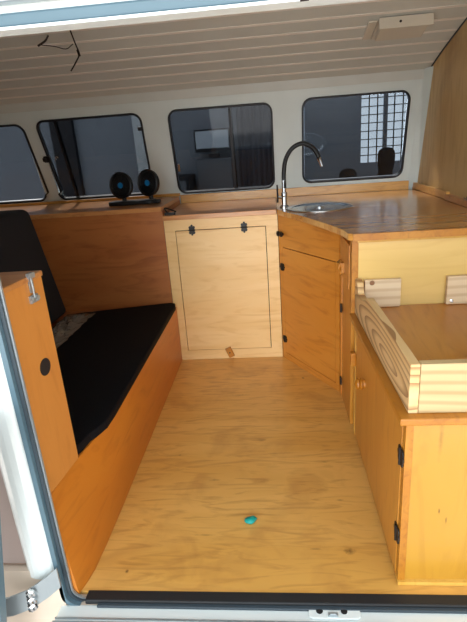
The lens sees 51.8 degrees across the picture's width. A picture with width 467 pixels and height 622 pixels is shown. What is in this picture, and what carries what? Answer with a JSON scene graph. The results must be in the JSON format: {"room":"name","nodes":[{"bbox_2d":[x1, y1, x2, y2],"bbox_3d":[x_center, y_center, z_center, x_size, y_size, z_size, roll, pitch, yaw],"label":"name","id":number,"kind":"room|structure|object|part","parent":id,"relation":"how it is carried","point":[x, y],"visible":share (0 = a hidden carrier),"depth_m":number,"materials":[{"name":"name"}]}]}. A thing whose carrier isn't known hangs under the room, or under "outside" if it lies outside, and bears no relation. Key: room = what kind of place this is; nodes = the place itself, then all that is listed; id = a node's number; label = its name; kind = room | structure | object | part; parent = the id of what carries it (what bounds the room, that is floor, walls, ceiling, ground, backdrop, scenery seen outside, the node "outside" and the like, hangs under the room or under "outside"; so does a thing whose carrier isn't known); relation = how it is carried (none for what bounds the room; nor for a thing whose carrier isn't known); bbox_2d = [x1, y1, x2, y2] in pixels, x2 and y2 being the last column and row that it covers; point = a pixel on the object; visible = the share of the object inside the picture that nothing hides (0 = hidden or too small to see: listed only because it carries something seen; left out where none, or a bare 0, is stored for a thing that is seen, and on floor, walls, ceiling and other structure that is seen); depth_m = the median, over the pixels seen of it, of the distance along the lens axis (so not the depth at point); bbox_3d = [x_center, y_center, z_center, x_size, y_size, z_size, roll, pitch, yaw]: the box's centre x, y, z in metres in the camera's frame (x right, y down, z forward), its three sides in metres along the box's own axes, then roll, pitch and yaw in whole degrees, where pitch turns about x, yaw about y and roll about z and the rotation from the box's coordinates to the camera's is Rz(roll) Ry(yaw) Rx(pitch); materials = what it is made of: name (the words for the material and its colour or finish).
{"room":"vehicle interior","nodes":[
{"label":"vehicle interior","id":0,"kind":"room"},
{"bbox_2d":[0,354,53,579],"bbox_3d":[-0.536,0.083,1.032,0.080,1.275,0.022,-2,19,5],"label":"door","id":1,"kind":"structure","parent":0,"point":[14,467],"depth_m":1.14,"materials":[{"name":"white paint"}]},
{"bbox_2d":[0,279,85,605],"bbox_3d":[-0.467,0.150,1.058,0.068,1.328,0.023,-2,19,5],"label":"door frame","id":2,"kind":"structure","parent":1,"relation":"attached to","point":[8,349],"depth_m":1.11,"materials":[{"name":"grey metal"}]},
{"bbox_2d":[0,0,130,621],"bbox_3d":[-0.265,0.195,1.072,3.340,2.070,0.050,-2,19,5],"label":"wall","id":3,"kind":"structure","parent":0,"point":[17,577],"depth_m":1.24,"materials":[{"name":"white metal"}]},
{"bbox_2d":[0,520,6,621],"bbox_3d":[-0.560,0.687,1.122,0.222,0.950,0.025,-2,19,5],"label":"sliding door edge","id":4,"kind":"object","parent":3,"relation":"attached to","point":[3,616],"visible":1,"depth_m":1.11,"materials":[{"name":"grey"}]},
{"bbox_2d":[0,0,53,5],"bbox_3d":[-0.322,-0.537,0.781,3.340,0.053,0.035,-2,19,5],"label":"trim","id":5,"kind":"structure","parent":3,"relation":"attached to","point":[2,2],"depth_m":0.80,"materials":[{"name":"metal"}]},
{"bbox_2d":[5,568,60,616],"bbox_3d":[-0.515,0.715,1.199,0.164,0.130,0.031,-6,19,-5],"label":"bracket","id":6,"kind":"object","parent":3,"relation":"attached to","point":[27,600],"visible":0.98,"depth_m":1.20,"materials":[{"name":"metal"}]},
{"bbox_2d":[52,617,315,621],"bbox_3d":[0.328,0.755,1.147,1.580,0.009,0.024,-2,19,5],"label":"trim","id":7,"kind":"structure","parent":3,"relation":"attached to","point":[80,618],"depth_m":1.21,"materials":[{"name":"metal"}]},
{"bbox_2d":[0,0,372,36],"bbox_3d":[-0.456,-0.488,0.829,2.980,0.028,0.044,-2,19,5],"label":"door frame","id":8,"kind":"structure","parent":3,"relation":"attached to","point":[133,11],"depth_m":0.79,"materials":[{"name":"white paint"}]},
{"bbox_3d":[-0.456,-0.492,0.832,2.980,0.022,0.035,-2,19,5],"label":"seal bulb","id":9,"kind":"part","parent":8,"relation":"part of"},
{"bbox_2d":[55,605,466,621],"bbox_3d":[0.330,0.776,1.153,1.580,0.038,0.105,-2,19,5],"label":"trim","id":10,"kind":"structure","parent":3,"relation":"attached to","point":[82,610],"depth_m":1.21,"materials":[{"name":"white paint"}]},
{"bbox_2d":[308,609,360,619],"bbox_3d":[0.249,0.744,1.186,0.127,0.014,0.032,-2,19,5],"label":"plate","id":11,"kind":"object","parent":10,"relation":"on","point":[318,614],"visible":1,"depth_m":1.18,"materials":[{"name":"white paint"}]},
{"bbox_2d":[85,590,466,613],"bbox_3d":[0.350,0.730,1.202,1.485,0.015,0.042,-2,19,5],"label":"threshold strip","id":12,"kind":"object","parent":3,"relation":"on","point":[259,601],"visible":1,"depth_m":1.22,"materials":[{"name":"black rubber"}]},
{"bbox_2d":[0,79,422,220],"bbox_3d":[-0.337,-0.550,3.000,2.898,1.527,0.409,-2,19,5],"label":"wall","id":13,"kind":"structure","parent":0,"point":[286,105],"depth_m":2.66,"materials":[{"name":"beige paint"}]},
{"bbox_2d":[0,124,48,203],"bbox_3d":[-1.474,-0.856,2.862,0.684,0.448,0.137,-2,19,5],"label":"window","id":14,"kind":"structure","parent":13,"relation":"in","point":[20,181],"depth_m":2.86,"materials":[{"name":"grey glass"}]},
{"bbox_2d":[0,193,179,206],"bbox_3d":[-1.036,-0.666,2.934,1.442,0.016,0.026,-2,19,5],"label":"backsplash","id":15,"kind":"structure","parent":13,"relation":"attached to","point":[172,194],"depth_m":2.91,"materials":[{"name":"brown wood"}]},
{"bbox_2d":[36,113,150,199],"bbox_3d":[-0.796,-0.888,2.796,0.615,0.456,0.139,-2,19,5],"label":"window","id":16,"kind":"structure","parent":13,"relation":"in","point":[83,154],"depth_m":2.77,"materials":[{"name":"black glass"}]},
{"bbox_3d":[-1.024,-0.883,2.825,0.135,0.435,0.112,-2,19,5],"label":"pane","id":17,"kind":"part","parent":16,"relation":"part of","materials":[{"name":"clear glass"}]},
{"bbox_2d":[0,69,423,113],"bbox_3d":[-0.422,-1.158,2.585,2.820,0.053,0.017,-2,19,5],"label":"trim","id":18,"kind":"structure","parent":13,"relation":"attached to","point":[408,74],"depth_m":2.55,"materials":[{"name":"paint"}]},
{"bbox_2d":[168,102,274,193],"bbox_3d":[-0.060,-0.914,2.731,0.576,0.465,0.141,-2,19,5],"label":"window","id":19,"kind":"structure","parent":13,"relation":"in","point":[225,147],"depth_m":2.72,"materials":[{"name":"black glass"}]},
{"bbox_3d":[-0.165,-0.910,2.741,0.347,0.444,0.114,-2,19,5],"label":"pane","id":20,"kind":"part","parent":19,"relation":"part of","materials":[{"name":"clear glass"}]},
{"bbox_3d":[0.103,-0.925,2.723,0.231,0.444,0.114,-2,19,5],"label":"pane","id":21,"kind":"part","parent":19,"relation":"part of","materials":[{"name":"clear glass"}]},
{"bbox_2d":[180,180,408,202],"bbox_3d":[0.344,-0.699,2.824,1.327,0.048,0.022,-2,19,5],"label":"backsplash","id":22,"kind":"structure","parent":13,"relation":"attached to","point":[392,185],"depth_m":2.81,"materials":[{"name":"brown wood"}]},
{"bbox_2d":[302,90,410,182],"bbox_3d":[0.664,-0.953,2.658,0.568,0.455,0.138,-2,19,5],"label":"window","id":23,"kind":"structure","parent":13,"relation":"in","point":[358,136],"depth_m":2.65,"materials":[{"name":"black glass"}]},
{"bbox_2d":[0,0,466,104],"bbox_3d":[-0.460,-0.983,1.661,2.860,0.242,1.866,-2,19,5],"label":"ceiling","id":24,"kind":"structure","parent":0,"point":[322,41],"depth_m":2.17,"materials":[{"name":"paint"}]},
{"bbox_2d":[37,30,80,71],"bbox_3d":[-0.688,-1.038,1.927,0.173,0.152,0.058,-1,19,9],"label":"wires","id":25,"kind":"object","parent":24,"relation":"hanging from","point":[45,40],"visible":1,"depth_m":1.90,"materials":[{"name":"black metal"}]},
{"bbox_2d":[362,13,433,40],"bbox_3d":[0.680,-1.175,2.002,0.250,0.061,0.176,-2,19,5],"label":"ceiling light","id":26,"kind":"object","parent":24,"relation":"in","point":[406,26],"visible":1,"depth_m":1.96,"materials":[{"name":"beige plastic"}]},
{"bbox_2d":[79,323,466,594],"bbox_3d":[-0.348,0.432,2.244,2.860,0.030,2.015,-2,19,5],"label":"floor","id":27,"kind":"structure","parent":0,"point":[232,440],"depth_m":1.58,"materials":[{"name":"brown wood"}]},
{"bbox_2d":[0,196,179,311],"bbox_3d":[-1.027,-0.176,2.818,1.442,0.832,0.512,-2,19,5],"label":"storage cabinet","id":28,"kind":"object","parent":27,"relation":"on","point":[99,255],"visible":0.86,"depth_m":2.50,"materials":[{"name":"brown wood"}]},
{"bbox_2d":[109,169,160,205],"bbox_3d":[-0.527,-0.654,2.545,0.296,0.177,0.100,-2,19,5],"label":"desk fan","id":29,"kind":"object","parent":28,"relation":"on","point":[120,183],"visible":1,"depth_m":2.54,"materials":[{"name":"black plastic"}]},
{"bbox_2d":[111,174,129,196],"bbox_3d":[-0.596,-0.661,2.528,0.119,0.118,0.013,3,20,21],"label":"grille","id":30,"kind":"object","parent":29,"relation":"attached to","point":[120,183],"depth_m":2.54,"materials":[{"name":"black plastic"}]},
{"bbox_2d":[139,171,155,193],"bbox_3d":[-0.452,-0.670,2.514,0.119,0.119,0.013,7,22,30],"label":"grille","id":31,"kind":"object","parent":29,"relation":"attached to","point":[147,179],"depth_m":2.52,"materials":[{"name":"black plastic"}]},
{"bbox_2d":[51,307,181,593],"bbox_3d":[-1.072,0.395,1.981,1.460,0.308,1.459,-2,19,5],"label":"bench","id":32,"kind":"object","parent":27,"relation":"on","point":[88,501],"visible":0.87,"depth_m":1.49,"materials":[{"name":"brown wood"}]},
{"bbox_2d":[0,210,65,323],"bbox_3d":[-1.019,-0.074,1.932,0.207,0.550,1.035,-2,19,5],"label":"backrest cushion","id":33,"kind":"object","parent":32,"relation":"on","point":[21,249],"visible":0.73,"depth_m":2.18,"materials":[{"name":"black fabric"}]},
{"bbox_2d":[0,270,78,492],"bbox_3d":[-0.816,0.193,1.206,0.739,0.544,0.166,-2,19,5],"label":"panel","id":34,"kind":"object","parent":32,"relation":"on","point":[24,294],"visible":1,"depth_m":1.17,"materials":[{"name":"brown wood"}]},
{"bbox_3d":[-0.835,-0.051,1.122,0.736,0.014,0.166,-2,19,5],"label":"lid","id":35,"kind":"part","parent":34,"relation":"part of","materials":[{"name":"brown wood"}]},
{"bbox_2d":[56,303,175,454],"bbox_3d":[-0.617,0.191,1.959,0.547,0.028,1.279,-2,19,5],"label":"seat cushion","id":36,"kind":"object","parent":32,"relation":"on","point":[100,363],"visible":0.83,"depth_m":1.89,"materials":[{"name":"black fabric"}]},
{"bbox_2d":[52,313,94,349],"bbox_3d":[-0.796,0.079,2.227,0.151,0.029,0.477,-2,19,5],"label":"plastic bag","id":37,"kind":"object","parent":36,"relation":"on","point":[71,323],"visible":0.66,"depth_m":2.24,"materials":[{"name":"grey"}]},
{"bbox_2d":[164,214,282,359],"bbox_3d":[-0.023,-0.185,2.737,0.567,0.764,0.532,-2,19,5],"label":"storage cabinet","id":38,"kind":"object","parent":27,"relation":"on","point":[225,274],"visible":0.98,"depth_m":2.49,"materials":[{"name":"brown wood"}]},
{"bbox_3d":[-0.044,-0.104,2.508,0.449,0.650,0.015,-2,19,5],"label":"hatch door","id":39,"kind":"part","parent":38,"relation":"part of","materials":[{"name":"brown wood"}]},
{"bbox_2d":[244,515,256,523],"bbox_3d":[0.053,0.643,1.478,0.037,0.017,0.028,-21,25,-40],"label":"scrap","id":40,"kind":"object","parent":27,"relation":"on","point":[251,519],"visible":1,"depth_m":1.47,"materials":[{"name":"teal plastic"}]},
{"bbox_2d":[276,214,466,423],"bbox_3d":[0.626,-0.096,2.343,0.808,0.764,1.236,-2,19,5],"label":"base cabinet","id":41,"kind":"object","parent":27,"relation":"on","point":[319,268],"visible":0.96,"depth_m":2.06,"materials":[{"name":"brown wood"}]},
{"bbox_3d":[0.356,-0.054,2.279,0.015,0.764,0.470,-13,21,-24],"label":"frame","id":42,"kind":"part","parent":41,"relation":"part of","materials":[{"name":"orange wood"}]},
{"bbox_3d":[0.362,0.006,2.295,0.015,0.564,0.411,-13,21,-24],"label":"door","id":43,"kind":"part","parent":41,"relation":"part of","materials":[{"name":"orange wood"}]},
{"bbox_3d":[0.469,0.013,2.060,0.017,0.764,0.026,-2,19,5],"label":"corner post","id":44,"kind":"part","parent":41,"relation":"part of","materials":[{"name":"orange wood"}]},
{"bbox_3d":[0.437,-0.194,1.849,0.022,0.164,0.228,-2,19,5],"label":"drawer","id":45,"kind":"part","parent":41,"relation":"part of","materials":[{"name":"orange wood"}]},
{"bbox_3d":[0.461,0.058,1.934,0.014,0.764,0.239,-2,19,5],"label":"panel","id":46,"kind":"part","parent":41,"relation":"part of","materials":[{"name":"brown wood"}]},
{"bbox_3d":[0.430,-0.130,1.717,0.022,0.265,0.044,-2,19,5],"label":"corner post","id":47,"kind":"part","parent":41,"relation":"part of","materials":[{"name":"brown wood"}]},
{"bbox_2d":[276,182,466,240],"bbox_3d":[0.602,-0.485,2.201,0.806,0.064,1.299,-2,19,5],"label":"countertop","id":48,"kind":"structure","parent":41,"relation":"on","point":[407,213],"depth_m":1.97,"materials":[{"name":"brown wood"}]},
{"bbox_2d":[162,198,275,220],"bbox_3d":[-0.052,-0.560,2.617,0.564,0.024,0.543,-2,19,5],"label":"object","id":49,"kind":"structure","parent":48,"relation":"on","point":[261,206],"depth_m":2.47,"materials":[{"name":"brown wood"}]},
{"bbox_2d":[164,208,175,215],"bbox_3d":[-0.318,-0.507,2.428,0.059,0.036,0.088,-2,19,5],"label":"clip","id":50,"kind":"object","parent":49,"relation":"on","point":[174,211],"visible":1,"depth_m":2.40,"materials":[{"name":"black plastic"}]},
{"bbox_2d":[276,141,322,207],"bbox_3d":[0.318,-0.657,2.317,0.232,0.304,0.044,3,20,19],"label":"faucet","id":51,"kind":"object","parent":48,"relation":"on","point":[313,148],"visible":1,"depth_m":2.30,"materials":[{"name":"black metal"}]},
{"bbox_3d":[0.216,-0.578,2.369,0.012,0.086,0.011,-10,20,-16],"label":"lever","id":52,"kind":"part","parent":51,"relation":"part of","materials":[{"name":"black metal"}]},
{"bbox_2d":[285,202,353,211],"bbox_3d":[0.408,-0.497,2.291,0.320,0.006,0.320,-2,19,5],"label":"sink","id":53,"kind":"object","parent":48,"relation":"in","point":[317,206],"visible":1,"depth_m":2.29,"materials":[{"name":"silver metal"}]},
{"bbox_3d":[0.989,-0.518,2.177,0.030,0.039,1.265,-2,19,5],"label":"wall strip","id":54,"kind":"part","parent":48,"relation":"part of","materials":[{"name":"brown wood"}]},
{"bbox_3d":[0.692,-0.252,1.630,0.532,0.013,0.008,-2,19,5],"label":"rail","id":55,"kind":"part","parent":41,"relation":"part of","materials":[{"name":"brown wood"}]},
{"bbox_3d":[0.721,0.098,1.764,0.528,0.764,0.016,-2,19,5],"label":"panel","id":56,"kind":"part","parent":41,"relation":"part of","materials":[{"name":"beige wood"}]},
{"bbox_2d":[349,313,466,585],"bbox_3d":[0.683,0.347,1.461,0.572,0.496,0.709,-2,19,5],"label":"base cabinet","id":57,"kind":"object","parent":27,"relation":"on","point":[415,464],"visible":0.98,"depth_m":1.20,"materials":[{"name":"brown wood"}]},
{"bbox_3d":[0.421,0.243,1.605,0.033,0.040,0.040,-2,19,5],"label":"knob","id":58,"kind":"part","parent":57,"relation":"part of","materials":[{"name":"brown wood"}]},
{"bbox_3d":[0.441,0.364,1.491,0.018,0.460,0.643,-2,19,5],"label":"door","id":59,"kind":"part","parent":57,"relation":"part of","materials":[{"name":"brown wood"}]},
{"bbox_2d":[355,278,466,412],"bbox_3d":[0.677,0.048,1.368,0.541,0.128,0.686,-2,19,5],"label":"box","id":60,"kind":"object","parent":57,"relation":"on","point":[421,348],"visible":1,"depth_m":1.31,"materials":[{"name":"brown wood"}]},
{"bbox_2d":[364,278,400,306],"bbox_3d":[0.524,-0.064,1.694,0.124,0.100,0.020,-2,19,5],"label":"block","id":61,"kind":"object","parent":60,"relation":"in","point":[386,292],"visible":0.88,"depth_m":1.68,"materials":[{"name":"brown wood"}]},
{"bbox_3d":[0.697,0.094,1.394,0.510,0.022,0.664,-2,19,5],"label":"board","id":62,"kind":"part","parent":60,"relation":"part of","materials":[{"name":"brown wood"}]},
{"bbox_2d":[444,275,466,303],"bbox_3d":[0.815,-0.076,1.667,0.149,0.100,0.022,-2,19,5],"label":"block","id":63,"kind":"object","parent":60,"relation":"in","point":[456,285],"visible":1,"depth_m":1.66,"materials":[{"name":"beige wood"}]},
{"bbox_3d":[0.684,0.459,1.150,0.518,0.466,0.017,-2,19,5],"label":"panel","id":64,"kind":"part","parent":57,"relation":"part of","materials":[{"name":"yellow wood"}]},
{"bbox_2d":[417,20,466,197],"bbox_3d":[0.993,-0.403,1.843,0.030,1.620,1.980,-2,19,5],"label":"wood panel","id":65,"kind":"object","parent":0,"point":[443,162],"depth_m":2.22,"materials":[{"name":"brown wood"}]},
{"bbox_2d":[408,66,433,186],"bbox_3d":[1.001,-0.967,2.584,0.046,0.600,0.209,-2,19,5],"label":"trim","id":66,"kind":"structure","parent":65,"relation":"attached to","point":[428,72],"depth_m":2.58,"materials":[{"name":"beige paint"}]},
{"bbox_2d":[431,17,466,66],"bbox_3d":[0.958,-1.182,2.002,0.007,0.215,0.874,-2,19,5],"label":"trim","id":67,"kind":"structure","parent":65,"relation":"attached to","point":[466,17],"depth_m":2.16,"materials":[{"name":"grey"}]}
]}

